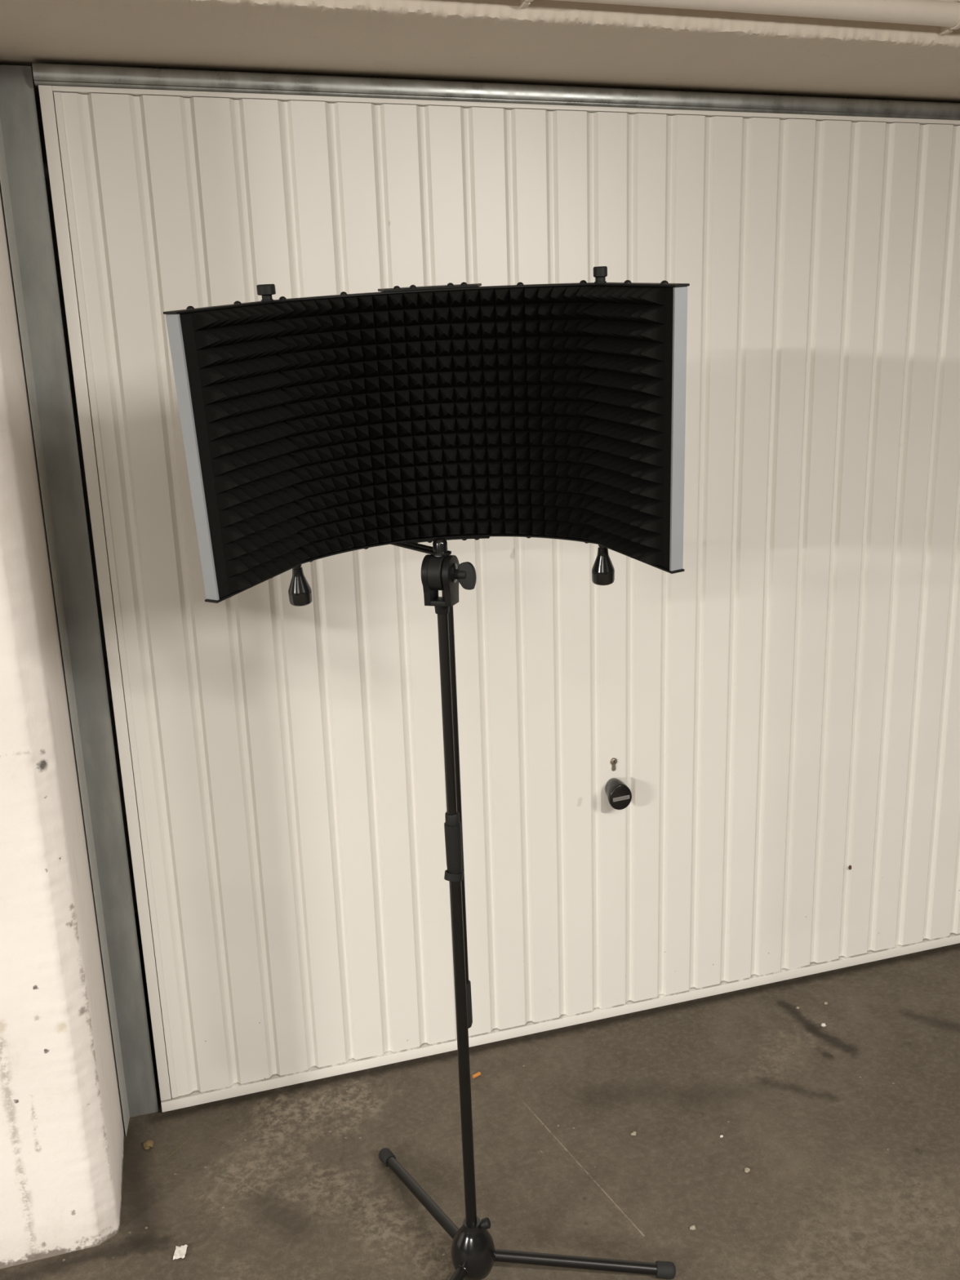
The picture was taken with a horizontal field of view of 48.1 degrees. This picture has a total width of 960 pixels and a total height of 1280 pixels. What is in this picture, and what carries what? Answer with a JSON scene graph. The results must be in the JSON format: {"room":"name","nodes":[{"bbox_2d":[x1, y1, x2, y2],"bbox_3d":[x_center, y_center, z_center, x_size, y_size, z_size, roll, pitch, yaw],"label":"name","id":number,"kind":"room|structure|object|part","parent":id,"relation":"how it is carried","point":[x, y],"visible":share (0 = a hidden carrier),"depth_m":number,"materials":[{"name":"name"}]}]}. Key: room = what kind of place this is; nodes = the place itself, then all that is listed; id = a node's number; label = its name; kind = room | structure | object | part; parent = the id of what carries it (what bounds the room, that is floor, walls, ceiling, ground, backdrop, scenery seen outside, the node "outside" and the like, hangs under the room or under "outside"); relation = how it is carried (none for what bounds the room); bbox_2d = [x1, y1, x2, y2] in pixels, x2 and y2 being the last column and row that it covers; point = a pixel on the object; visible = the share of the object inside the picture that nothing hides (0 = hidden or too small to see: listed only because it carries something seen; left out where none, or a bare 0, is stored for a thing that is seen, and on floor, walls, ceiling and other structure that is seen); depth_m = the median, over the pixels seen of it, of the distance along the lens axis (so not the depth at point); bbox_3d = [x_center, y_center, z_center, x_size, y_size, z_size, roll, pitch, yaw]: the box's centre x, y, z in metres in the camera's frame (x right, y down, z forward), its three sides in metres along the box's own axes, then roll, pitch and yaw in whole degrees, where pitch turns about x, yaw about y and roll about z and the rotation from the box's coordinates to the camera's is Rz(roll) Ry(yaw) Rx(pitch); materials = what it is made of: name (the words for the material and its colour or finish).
{"room":"underground parking garage","nodes":[
{"label":"underground parking garage","id":0,"kind":"room"},
{"bbox_2d":[0,182,124,1269],"bbox_3d":[-2.275,-0.124,1.967,2.836,2.600,1.342,-6,15,-16],"label":"wall","id":1,"kind":"structure","parent":0,"point":[62,1127],"depth_m":1.91,"materials":[{"name":"white paint"}]},
{"bbox_2d":[0,64,158,1136],"bbox_3d":[-0.777,0.035,2.107,0.069,2.128,0.065,-6,15,-16],"label":"trim","id":2,"kind":"structure","parent":1,"relation":"attached to","point":[22,175],"depth_m":2.08,"materials":[{"name":"metal"}]},
{"bbox_2d":[31,62,959,119],"bbox_3d":[0.480,-1.118,2.234,2.630,0.034,0.026,-6,15,-16],"label":"trim","id":3,"kind":"structure","parent":1,"relation":"attached to","point":[44,74],"depth_m":2.08,"materials":[{"name":"metal"}]},
{"bbox_2d":[38,84,959,1112],"bbox_3d":[0.514,-0.089,2.479,2.613,2.080,0.085,-6,15,-16],"label":"door","id":4,"kind":"structure","parent":1,"relation":"in","point":[738,768],"depth_m":2.39,"materials":[{"name":"white paint"}]},
{"bbox_3d":[0.475,-1.098,2.247,2.568,0.008,0.031,-6,15,-16],"label":"rail","id":5,"kind":"part","parent":4,"relation":"part of","materials":[{"name":"white metal"}]},
{"bbox_3d":[0.540,0.901,2.752,2.613,0.025,0.033,-6,15,-16],"label":"rail","id":6,"kind":"part","parent":4,"relation":"part of","materials":[{"name":"white metal"}]},
{"bbox_3d":[0.319,0.357,2.509,0.058,0.067,0.052,-6,15,-16],"label":"knob","id":7,"kind":"part","parent":4,"relation":"part of","materials":[{"name":"black plastic"}]},
{"bbox_2d":[43,162,138,916],"bbox_3d":[0.247,-0.412,3.392,3.100,2.300,0.020,-6,15,-16],"label":"door gap","id":8,"kind":"structure","parent":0,"point":[45,164],"depth_m":2.99,"materials":[{"name":"black rubber"}]},
{"bbox_2d":[0,915,959,1279],"bbox_3d":[0.562,2.028,-1.389,24.000,0.100,10.200,-6,15,-16],"label":"floor","id":9,"kind":"structure","parent":0,"point":[846,1130],"depth_m":2.24,"materials":[{"name":"concrete"}]},
{"bbox_2d":[142,1140,153,1149],"bbox_3d":[-0.708,1.077,2.293,0.022,0.015,0.020,-6,15,-16],"label":"dry leaf","id":10,"kind":"object","parent":9,"relation":"on","point":[148,1144],"visible":1,"depth_m":2.29,"materials":[{"name":"brown plant"}]},
{"bbox_2d":[164,1136,191,1159],"bbox_3d":[-0.642,1.081,2.288,0.003,0.002,0.078,6,16,28],"label":"straw","id":11,"kind":"object","parent":9,"relation":"on","point":[190,1136],"visible":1,"depth_m":2.29,"materials":[{"name":"brown"}]},
{"bbox_2d":[173,1244,187,1259],"bbox_3d":[-0.561,1.146,2.012,0.021,0.005,0.031,-3,14,-3],"label":"paper scrap","id":12,"kind":"object","parent":9,"relation":"on","point":[180,1251],"visible":1,"depth_m":2.01,"materials":[{"name":"white paper"}]},
{"bbox_2d":[471,1071,480,1078],"bbox_3d":[-0.008,1.008,2.489,0.020,0.008,0.008,-12,17,-35],"label":"stub","id":13,"kind":"object","parent":9,"relation":"on","point":[478,1073],"visible":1,"depth_m":2.48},
{"bbox_2d":[378,554,675,1279],"bbox_3d":[-0.013,0.497,1.826,0.625,1.322,0.620,-6,15,-16],"label":"microphone stand","id":14,"kind":"object","parent":9,"relation":"on","point":[474,1254],"visible":1,"depth_m":1.79,"materials":[{"name":"black metal"}]},
{"bbox_3d":[-0.108,1.081,2.079,0.019,0.061,0.325,-10,16,-29],"label":"leg","id":15,"kind":"part","parent":14,"relation":"part of","materials":[{"name":"black metal"}]},
{"bbox_2d":[163,266,689,606],"bbox_3d":[-0.063,-0.286,1.558,0.663,0.471,0.385,-3,14,-3],"label":"screen","id":16,"kind":"object","parent":14,"relation":"attached to","point":[314,428],"visible":1,"depth_m":1.56,"materials":[{"name":"black plastic"}]},
{"bbox_3d":[-0.313,-0.258,1.459,0.054,0.387,0.223,5,16,27],"label":"foam panel","id":17,"kind":"part","parent":16,"relation":"part of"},
{"bbox_3d":[-0.293,-0.476,1.474,0.025,0.024,0.026,-6,15,-16],"label":"thumb knob","id":18,"kind":"part","parent":16,"relation":"part of","materials":[{"name":"black plastic"}]},
{"bbox_3d":[-0.110,-0.148,1.681,0.027,0.004,0.223,-11,17,-31],"label":"mounting rail","id":19,"kind":"part","parent":16,"relation":"part of","materials":[{"name":"black metal"}]},
{"bbox_3d":[-0.092,-0.456,1.421,0.636,0.041,0.357,-6,15,-16],"label":"plate","id":20,"kind":"part","parent":16,"relation":"part of","materials":[{"name":"black metal"}]},
{"bbox_3d":[-0.074,-0.522,1.593,0.156,0.012,0.053,-3,14,-4],"label":"bracket plate","id":21,"kind":"part","parent":16,"relation":"part of","materials":[{"name":"black metal"}]},
{"bbox_3d":[-0.056,-0.321,1.600,0.474,0.385,0.158,-3,14,-3],"label":"foam panel","id":22,"kind":"part","parent":16,"relation":"part of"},
{"bbox_3d":[-0.074,-0.107,1.551,0.636,0.041,0.357,-6,15,-16],"label":"plate","id":23,"kind":"part","parent":16,"relation":"part of","materials":[{"name":"black metal"}]},
{"bbox_3d":[-0.055,-0.166,1.724,0.156,0.012,0.053,-3,14,-4],"label":"bracket plate","id":24,"kind":"part","parent":16,"relation":"part of","materials":[{"name":"black metal"}]},
{"bbox_3d":[0.168,-0.509,1.497,0.020,0.023,0.020,-6,15,-16],"label":"thumb knob","id":25,"kind":"part","parent":16,"relation":"part of","materials":[{"name":"black plastic"}]},
{"bbox_3d":[0.205,-0.295,1.484,0.065,0.385,0.214,-9,16,-25],"label":"foam panel","id":26,"kind":"part","parent":16,"relation":"part of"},
{"bbox_2d":[450,563,457,582],"bbox_3d":[-0.034,-0.100,1.603,0.012,0.029,0.029,3,15,18],"label":"washer","id":27,"kind":"object","parent":14,"relation":"in","point":[454,566],"depth_m":1.60,"materials":[{"name":"black"}]},
{"bbox_3d":[-0.106,1.160,1.766,0.020,0.061,0.325,7,16,30],"label":"leg","id":28,"kind":"part","parent":14,"relation":"part of","materials":[{"name":"black metal"}]},
{"bbox_2d":[456,1265,468,1276],"bbox_3d":[-0.028,1.104,1.892,0.025,0.026,0.020,7,16,30],"label":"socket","id":29,"kind":"object","parent":14,"relation":"attached to","point":[461,1270],"depth_m":1.88,"materials":[{"name":"black"}]},
{"bbox_3d":[-0.021,-0.096,1.600,0.031,0.042,0.017,3,15,18],"label":"wing knob","id":30,"kind":"part","parent":14,"relation":"part of","materials":[{"name":"black plastic"}]},
{"bbox_3d":[0.170,1.112,1.920,0.315,0.061,0.019,-2,14,1],"label":"leg","id":31,"kind":"part","parent":14,"relation":"part of","materials":[{"name":"black metal"}]},
{"bbox_2d":[689,1225,696,1230],"bbox_3d":[0.402,1.112,2.032,0.012,0.007,0.008,-6,15,-16],"label":"pebble","id":32,"kind":"object","parent":9,"relation":"on","point":[692,1228],"visible":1,"depth_m":2.03,"materials":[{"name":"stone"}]},
{"bbox_2d":[744,1168,750,1173],"bbox_3d":[0.540,1.071,2.172,0.012,0.008,0.009,-6,15,-16],"label":"pebble","id":33,"kind":"object","parent":9,"relation":"on","point":[746,1170],"visible":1,"depth_m":2.17,"materials":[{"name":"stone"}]},
{"bbox_2d":[0,0,959,162],"bbox_3d":[0.641,-1.467,2.543,9.000,0.464,1.349,-6,15,-16],"label":"lintel beam","id":34,"kind":"structure","parent":0,"point":[551,42],"depth_m":1.88,"materials":[{"name":"paint"}]},
{"bbox_2d":[520,0,959,35],"bbox_3d":[1.136,-1.156,2.020,6.800,0.048,0.060,-6,15,-16],"label":"conduit pipe","id":35,"kind":"object","parent":34,"relation":"attached to","point":[945,15],"visible":1,"depth_m":1.85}
]}

